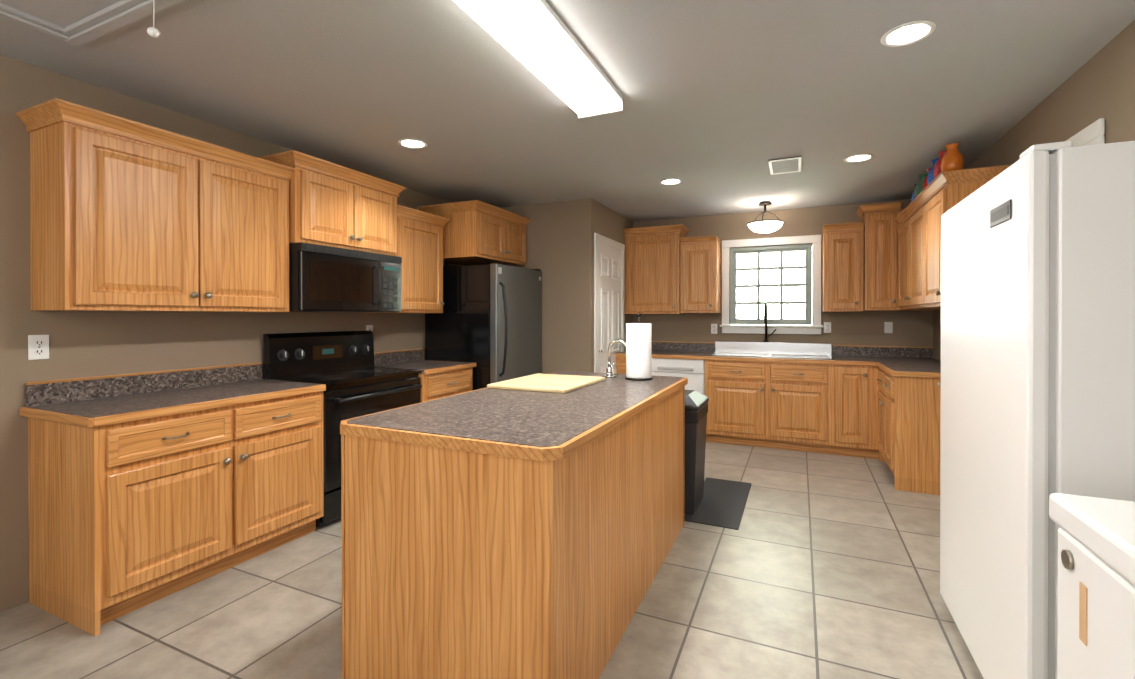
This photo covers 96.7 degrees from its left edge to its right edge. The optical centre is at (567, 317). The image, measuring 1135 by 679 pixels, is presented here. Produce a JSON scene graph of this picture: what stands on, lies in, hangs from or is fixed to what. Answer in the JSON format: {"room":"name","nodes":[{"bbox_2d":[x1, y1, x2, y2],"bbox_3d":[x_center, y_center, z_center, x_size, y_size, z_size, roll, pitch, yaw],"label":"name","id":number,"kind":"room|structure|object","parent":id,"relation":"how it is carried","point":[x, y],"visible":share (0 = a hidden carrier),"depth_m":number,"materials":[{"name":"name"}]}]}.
{"room":"kitchen","nodes":[
{"label":"kitchen","id":0,"kind":"room"},
{"bbox_2d":[0,54,461,611],"bbox_3d":[-2.409,0.069,2.717,0.120,2.510,6.440,0,0,25],"label":"wall","id":1,"kind":"structure","parent":0,"point":[86,344],"depth_m":2.51,"materials":[{"name":"paint"}]},
{"bbox_2d":[28,335,48,359],"bbox_3d":[-2.491,0.138,2.377,0.010,0.116,0.072,0,0,25],"label":"electrical outlet","id":2,"kind":"object","parent":1,"relation":"attached to","point":[38,346],"visible":1,"depth_m":2.37,"materials":[{"name":"white paint"}]},
{"bbox_2d":[24,102,203,311],"bbox_3d":[-2.235,-0.481,2.523,0.349,0.891,0.537,0,0,25],"label":"upper cabinet","id":3,"kind":"object","parent":1,"relation":"attached to","point":[127,214],"depth_m":2.35,"materials":[{"name":"brown wood"}]},
{"bbox_2d":[204,142,291,311],"bbox_3d":[-2.011,-0.483,3.010,0.349,0.891,0.536,0,0,25],"label":"upper cabinet","id":4,"kind":"object","parent":1,"relation":"attached to","point":[248,200],"depth_m":2.92,"materials":[{"name":"brown wood"}]},
{"bbox_2d":[268,151,355,249],"bbox_3d":[-1.782,-0.752,3.453,0.394,0.546,0.443,0,0,25],"label":"upper cabinet","id":5,"kind":"object","parent":1,"relation":"attached to","point":[323,193],"depth_m":3.33,"materials":[{"name":"brown wood"}]},
{"bbox_2d":[289,242,401,311],"bbox_3d":[-1.657,-0.260,3.641,0.464,0.431,0.878,0,0,25],"label":"microwave","id":6,"kind":"object","parent":5,"relation":"attached to","point":[322,278],"visible":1,"depth_m":3.44,"materials":[{"name":"black metal"}]},
{"bbox_2d":[366,325,372,332],"bbox_3d":[-1.650,0.118,4.206,0.010,0.116,0.072,0,0,25],"label":"light switch","id":7,"kind":"object","parent":1,"relation":"attached to","point":[369,327],"visible":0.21,"depth_m":4.20,"materials":[{"name":"white paint"}]},
{"bbox_2d":[356,171,403,257],"bbox_3d":[-1.597,-0.754,3.855,0.394,0.546,0.443,0,0,25],"label":"upper cabinet","id":8,"kind":"object","parent":1,"relation":"attached to","point":[379,218],"depth_m":3.78,"materials":[{"name":"brown wood"}]},
{"bbox_2d":[363,206,447,312],"bbox_3d":[-1.392,-0.463,4.354,0.349,0.841,0.613,0,0,25],"label":"upper cabinet","id":9,"kind":"object","parent":1,"relation":"attached to","point":[425,235],"depth_m":4.30,"materials":[{"name":"brown wood"}]},
{"bbox_2d":[420,202,507,265],"bbox_3d":[-0.999,-0.792,4.848,0.649,0.476,0.456,0,0,25],"label":"upper cabinet","id":10,"kind":"object","parent":1,"relation":"attached to","point":[477,231],"depth_m":4.62,"materials":[{"name":"brown wood"}]},
{"bbox_2d":[480,211,527,265],"bbox_3d":[-0.809,-0.794,5.262,0.649,0.476,0.456,0,0,25],"label":"upper cabinet","id":11,"kind":"object","parent":1,"relation":"attached to","point":[517,226],"depth_m":5.14,"materials":[{"name":"brown wood"}]},
{"bbox_2d":[0,442,983,678],"bbox_3d":[-0.010,1.385,2.444,4.870,0.120,8.100,0,0,25],"label":"floor","id":12,"kind":"structure","parent":0,"point":[820,566],"depth_m":2.29,"materials":[{"name":"tile"}]},
{"bbox_2d":[19,362,325,635],"bbox_3d":[-1.987,0.811,2.702,0.652,1.026,1.141,0,0,25],"label":"base cabinet","id":13,"kind":"object","parent":12,"relation":"on","point":[145,488],"visible":1,"depth_m":2.37,"materials":[{"name":"brown wood"}]},
{"bbox_2d":[263,330,421,527],"bbox_3d":[-1.548,0.713,3.624,0.629,1.215,0.898,0,0,25],"label":"range","id":14,"kind":"object","parent":12,"relation":"on","point":[347,372],"visible":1,"depth_m":3.47,"materials":[{"name":"black metal"}]},
{"bbox_2d":[374,348,475,401],"bbox_3d":[-1.228,0.804,4.351,0.652,1.026,0.685,0,0,25],"label":"base cabinet","id":15,"kind":"object","parent":12,"relation":"on","point":[440,379],"visible":0.31,"depth_m":4.28,"materials":[{"name":"brown wood"}]},
{"bbox_2d":[425,263,541,389],"bbox_3d":[-0.774,0.406,5.006,0.877,1.818,0.875,0,0,25],"label":"fridge","id":16,"kind":"object","parent":12,"relation":"on","point":[488,321],"visible":0.6,"depth_m":4.64,"materials":[{"name":"black"}]},
{"bbox_2d":[341,387,684,678],"bbox_3d":[-0.044,0.870,2.529,0.868,0.907,1.882,0,0,25],"label":"kitchen island","id":17,"kind":"object","parent":12,"relation":"on","point":[489,533],"depth_m":1.72,"materials":[{"name":"brown wood"}]},
{"bbox_2d":[340,371,687,462],"bbox_3d":[-0.044,0.399,2.527,0.916,0.035,1.930,0,0,25],"label":"island countertop","id":18,"kind":"structure","parent":17,"relation":"on","point":[537,427],"depth_m":1.91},
{"bbox_2d":[487,373,604,392],"bbox_3d":[-0.103,0.367,2.879,0.465,0.020,0.580,0,0,25],"label":"cutting board","id":19,"kind":"object","parent":18,"relation":"on","point":[551,383],"visible":0.98,"depth_m":2.77,"materials":[{"name":"brown wood"}]},
{"bbox_2d":[602,339,625,377],"bbox_3d":[0.314,0.256,3.227,0.180,0.240,0.142,0,0,25],"label":"island faucet","id":20,"kind":"object","parent":18,"relation":"on","point":[609,371],"visible":0.77,"depth_m":3.21,"materials":[{"name":"silver metal"}]},
{"bbox_2d":[625,313,652,380],"bbox_3d":[0.438,0.173,3.102,0.170,0.407,0.170,0,0,25],"label":"paper towel","id":21,"kind":"object","parent":18,"relation":"on","point":[638,351],"visible":1,"depth_m":3.04,"materials":[{"name":"white paper"}]},
{"bbox_2d":[615,355,625,373],"bbox_3d":[0.842,0.872,5.915,0.366,0.878,0.668,0,0,25],"label":"base cabinet","id":22,"kind":"object","parent":12,"relation":"on","point":[620,359],"depth_m":5.66,"materials":[{"name":"brown wood"}]},
{"bbox_2d":[652,355,706,441],"bbox_3d":[1.297,0.873,5.706,0.635,0.878,0.668,0,0,25],"label":"dishwasher","id":23,"kind":"object","parent":12,"relation":"on","point":[695,370],"depth_m":5.36,"materials":[{"name":"white metal"}]},
{"bbox_2d":[684,477,750,529],"bbox_3d":[1.103,1.316,3.643,0.350,0.008,0.950,0,0,25],"label":"rug","id":24,"kind":"object","parent":12,"relation":"on","point":[722,503],"visible":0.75,"depth_m":3.55,"materials":[{"name":"grey carpet"}]},
{"bbox_2d":[684,390,708,514],"bbox_3d":[0.786,0.917,3.562,0.350,0.790,0.430,0,0,25],"label":"trash can","id":25,"kind":"object","parent":24,"relation":"on","point":[696,407],"visible":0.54,"depth_m":3.35,"materials":[{"name":"grey plastic"}]},
{"bbox_2d":[707,359,834,453],"bbox_3d":[2.113,0.874,5.331,1.162,0.878,0.668,0,0,25],"label":"base cabinet","id":26,"kind":"object","parent":12,"relation":"on","point":[767,403],"depth_m":5.02,"materials":[{"name":"brown wood"}]},
{"bbox_2d":[615,351,940,362],"bbox_3d":[2.080,0.419,5.343,3.092,0.040,0.671,0,0,25],"label":"countertop","id":27,"kind":"structure","parent":26,"relation":"on","point":[674,354],"depth_m":5.15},
{"bbox_2d":[831,363,874,458],"bbox_3d":[2.819,0.876,5.006,0.393,0.878,0.668,0,0,25],"label":"base cabinet","id":28,"kind":"object","parent":12,"relation":"on","point":[853,429],"depth_m":4.71,"materials":[{"name":"brown wood"}]},
{"bbox_2d":[875,363,940,494],"bbox_3d":[2.923,0.879,4.147,0.558,0.878,0.850,0,0,25],"label":"base cabinet","id":29,"kind":"object","parent":12,"relation":"on","point":[880,403],"depth_m":3.83,"materials":[{"name":"brown wood"}]},
{"bbox_2d":[879,363,940,378],"bbox_3d":[2.929,0.422,4.139,0.543,0.036,0.869,0,0,25],"label":"countertop","id":30,"kind":"structure","parent":29,"relation":"on","point":[924,370],"depth_m":3.96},
{"bbox_2d":[937,141,1134,678],"bbox_3d":[1.783,0.417,1.754,0.618,1.820,0.992,0,0,25],"label":"freezer","id":31,"kind":"object","parent":12,"relation":"on","point":[1037,404],"visible":1,"depth_m":1.43,"materials":[{"name":"white metal"}]},
{"bbox_2d":[1049,493,1134,678],"bbox_3d":[1.160,0.869,0.489,0.672,0.925,1.230,0,0,25],"label":"chest freezer","id":32,"kind":"object","parent":12,"relation":"on","point":[1096,596],"visible":1,"depth_m":1.02,"materials":[{"name":"white"}]},
{"bbox_2d":[501,198,632,373],"bbox_3d":[-0.127,0.056,6.037,1.490,2.510,1.500,0,0,25],"label":"wall","id":33,"kind":"structure","parent":0,"point":[560,245],"depth_m":5.18,"materials":[{"name":"paint"}]},
{"bbox_2d":[594,233,624,373],"bbox_3d":[0.480,0.226,5.516,0.043,2.175,0.930,0,0,25],"label":"door","id":34,"kind":"structure","parent":33,"relation":"attached to","point":[608,291],"depth_m":5.45,"materials":[{"name":"white paint"}]},
{"bbox_2d":[0,0,1134,221],"bbox_3d":[-0.010,-1.245,2.434,4.870,0.120,8.100,0,0,25],"label":"ceiling","id":35,"kind":"structure","parent":0,"point":[724,100],"depth_m":2.58,"materials":[{"name":"paint"}]},
{"bbox_2d":[0,0,191,47],"bbox_3d":[-1.833,-1.166,1.594,0.960,0.032,0.850,0,0,25],"label":"attic hatch","id":36,"kind":"structure","parent":35,"relation":"attached to","point":[82,23],"depth_m":1.94,"materials":[{"name":"paint"}]},
{"bbox_2d":[147,0,160,37],"bbox_3d":[-1.475,-1.075,1.798,0.037,0.147,0.039,0,0,25],"label":"cord","id":37,"kind":"object","parent":36,"relation":"hanging from","point":[154,32],"visible":1,"depth_m":1.79,"materials":[{"name":"white paint"}]},
{"bbox_2d":[398,138,426,148],"bbox_3d":[-1.054,-1.185,3.432,0.194,0.010,0.194,0,0,25],"label":"recessed light","id":38,"kind":"object","parent":35,"relation":"in","point":[412,143],"visible":1,"depth_m":3.43,"materials":[{"name":"white glass"}]},
{"bbox_2d":[453,0,622,118],"bbox_3d":[-0.087,-1.144,2.172,0.260,0.079,1.280,0,0,25],"label":"fluorescent ceiling light","id":39,"kind":"object","parent":35,"relation":"attached to","point":[538,39],"visible":1,"depth_m":2.11,"materials":[{"name":"white paint"}]},
{"bbox_2d":[660,178,681,184],"bbox_3d":[0.901,-1.189,4.403,0.194,0.010,0.194,0,0,25],"label":"recessed light","id":40,"kind":"object","parent":35,"relation":"in","point":[671,181],"visible":1,"depth_m":4.40,"materials":[{"name":"white paint"}]},
{"bbox_2d":[747,201,783,234],"bbox_3d":[2.039,-1.026,5.201,0.358,0.340,0.358,0,0,25],"label":"pendant light","id":41,"kind":"object","parent":35,"relation":"hanging from","point":[765,226],"visible":1,"depth_m":5.11,"materials":[{"name":"white glass"}]},
{"bbox_2d":[768,156,801,174],"bbox_3d":[1.700,-1.185,3.937,0.230,0.012,0.400,0,0,25],"label":"ceiling vent","id":42,"kind":"object","parent":35,"relation":"in","point":[785,165],"visible":0.98,"depth_m":3.91,"materials":[{"name":"white metal"}]},
{"bbox_2d":[844,154,873,161],"bbox_3d":[2.162,-1.186,3.746,0.194,0.010,0.194,0,0,25],"label":"recessed light","id":43,"kind":"object","parent":35,"relation":"in","point":[858,157],"visible":1,"depth_m":3.74,"materials":[{"name":"white glass"}]},
{"bbox_2d":[880,20,935,46],"bbox_3d":[1.415,-1.180,2.098,0.194,0.010,0.194,0,0,25],"label":"recessed light","id":44,"kind":"object","parent":35,"relation":"in","point":[908,33],"visible":1,"depth_m":2.09,"materials":[{"name":"white paint"}]},
{"bbox_2d":[633,199,932,346],"bbox_3d":[2.247,0.057,5.704,3.100,2.510,0.120,0,0,25],"label":"wall","id":45,"kind":"structure","parent":0,"point":[912,328],"depth_m":5.51,"materials":[{"name":"paint"}]},
{"bbox_2d":[623,225,686,313],"bbox_3d":[1.038,-0.544,5.996,0.650,0.991,0.350,0,0,25],"label":"upper cabinet","id":46,"kind":"object","parent":45,"relation":"attached to","point":[651,253],"depth_m":5.83,"materials":[{"name":"brown wood"}]},
{"bbox_2d":[679,237,720,312],"bbox_3d":[1.525,-0.473,5.772,0.401,0.831,0.350,0,0,25],"label":"upper cabinet","id":47,"kind":"object","parent":45,"relation":"attached to","point":[699,257],"depth_m":5.62,"materials":[{"name":"brown wood"}]},
{"bbox_2d":[711,324,716,333],"bbox_3d":[1.710,0.127,5.878,0.072,0.116,0.010,0,0,25],"label":"electrical outlet","id":48,"kind":"object","parent":45,"relation":"attached to","point":[713,328],"visible":1,"depth_m":5.88,"materials":[{"name":"white paint"}]},
{"bbox_2d":[720,235,822,334],"bbox_3d":[2.267,-0.357,5.651,1.070,1.070,0.137,0,0,25],"label":"window","id":49,"kind":"structure","parent":45,"relation":"in","point":[810,323],"depth_m":5.63,"materials":[{"name":"white paint"}]},
{"bbox_2d":[652,343,933,358],"bbox_3d":[2.216,0.349,5.638,3.092,0.099,0.020,0,0,25],"label":"backsplash","id":50,"kind":"structure","parent":45,"relation":"attached to","point":[759,348],"depth_m":5.38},
{"bbox_2d":[824,322,830,332],"bbox_3d":[2.777,0.103,5.387,0.072,0.116,0.010,0,0,25],"label":"electrical outlet","id":51,"kind":"object","parent":45,"relation":"attached to","point":[827,327],"visible":1,"depth_m":5.38,"materials":[{"name":"white paint"}]},
{"bbox_2d":[822,221,866,311],"bbox_3d":[2.819,-0.496,5.177,0.351,0.861,0.350,0,0,25],"label":"upper cabinet","id":52,"kind":"object","parent":45,"relation":"attached to","point":[844,247],"depth_m":5.02,"materials":[{"name":"brown wood"}]},
{"bbox_2d":[859,202,902,310],"bbox_3d":[3.122,-0.583,5.037,0.295,1.016,0.350,0,0,25],"label":"upper cabinet","id":53,"kind":"object","parent":45,"relation":"attached to","point":[882,256],"depth_m":4.89,"materials":[{"name":"brown wood"}]},
{"bbox_2d":[884,322,892,332],"bbox_3d":[3.280,0.099,5.152,0.072,0.116,0.016,0,0,25],"label":"light switch","id":54,"kind":"object","parent":45,"relation":"attached to","point":[888,327],"visible":1,"depth_m":5.15,"materials":[{"name":"white paint"}]},
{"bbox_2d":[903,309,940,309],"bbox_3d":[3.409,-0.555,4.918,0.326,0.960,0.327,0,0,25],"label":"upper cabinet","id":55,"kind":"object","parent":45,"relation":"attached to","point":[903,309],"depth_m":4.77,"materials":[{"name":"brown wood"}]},
{"bbox_2d":[933,20,1134,360],"bbox_3d":[2.075,0.073,1.479,0.120,2.510,7.940,0,0,25],"label":"wall","id":56,"kind":"structure","parent":0,"point":[1098,85],"depth_m":2.35,"materials":[{"name":"paint"}]},
{"bbox_2d":[895,209,906,308],"bbox_3d":[3.207,-0.509,4.506,0.349,0.851,0.580,0,0,25],"label":"upper cabinet","id":57,"kind":"object","parent":56,"relation":"attached to","point":[901,221],"depth_m":4.67,"materials":[{"name":"brown wood"}]},
{"bbox_2d":[907,193,922,308],"bbox_3d":[2.969,-0.507,3.991,0.349,0.851,0.555,0,0,25],"label":"upper cabinet","id":58,"kind":"object","parent":56,"relation":"attached to","point":[915,210],"depth_m":4.11,"materials":[{"name":"brown wood"}]},
{"bbox_2d":[911,184,916,201],"bbox_3d":[2.890,-1.052,4.084,0.134,0.209,0.134,0,0,13],"label":"vase","id":59,"kind":"object","parent":58,"relation":"on","point":[914,194],"depth_m":4.28,"materials":[{"name":"blue ceramic"}]},
{"bbox_2d":[917,175,920,195],"bbox_3d":[2.807,-1.046,3.880,0.128,0.199,0.128,0,0,13],"label":"vase","id":60,"kind":"object","parent":58,"relation":"on","point":[919,183],"depth_m":4.07,"materials":[{"name":"green ceramic"}]},
{"bbox_2d":[923,165,1010,308],"bbox_3d":[2.732,-0.505,3.475,0.349,0.851,0.580,0,0,25],"label":"upper cabinet","id":61,"kind":"object","parent":56,"relation":"attached to","point":[947,190],"depth_m":3.44,"materials":[{"name":"brown wood"}]},
{"bbox_2d":[921,169,926,191],"bbox_3d":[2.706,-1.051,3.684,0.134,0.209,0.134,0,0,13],"label":"vase","id":62,"kind":"object","parent":61,"relation":"on","point":[923,176],"depth_m":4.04,"materials":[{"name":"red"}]},
{"bbox_2d":[927,159,933,185],"bbox_3d":[2.623,-1.050,3.502,0.134,0.209,0.134,0,0,13],"label":"vase","id":63,"kind":"object","parent":61,"relation":"on","point":[930,176],"depth_m":3.68,"materials":[{"name":"blue"}]},
{"bbox_2d":[934,143,964,178],"bbox_3d":[2.547,-1.044,3.339,0.128,0.199,0.128,0,0,13],"label":"vase","id":64,"kind":"object","parent":61,"relation":"on","point":[951,158],"depth_m":3.31,"materials":[{"name":"orange ceramic"}]},
{"bbox_2d":[1066,118,1104,146],"bbox_3d":[2.521,0.226,2.651,0.043,2.195,0.990,0,0,25],"label":"door frame","id":65,"kind":"structure","parent":56,"relation":"attached to","point":[1093,133],"depth_m":2.25,"materials":[{"name":"white paint"}]},
{"label":"outside","id":66,"kind":"structure","parent":0,"visible":0},
{"bbox_2d":[731,251,804,324],"bbox_3d":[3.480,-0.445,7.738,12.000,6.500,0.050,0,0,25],"label":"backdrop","id":67,"kind":"structure","parent":66,"point":[769,295],"depth_m":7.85,"materials":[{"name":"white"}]}
]}

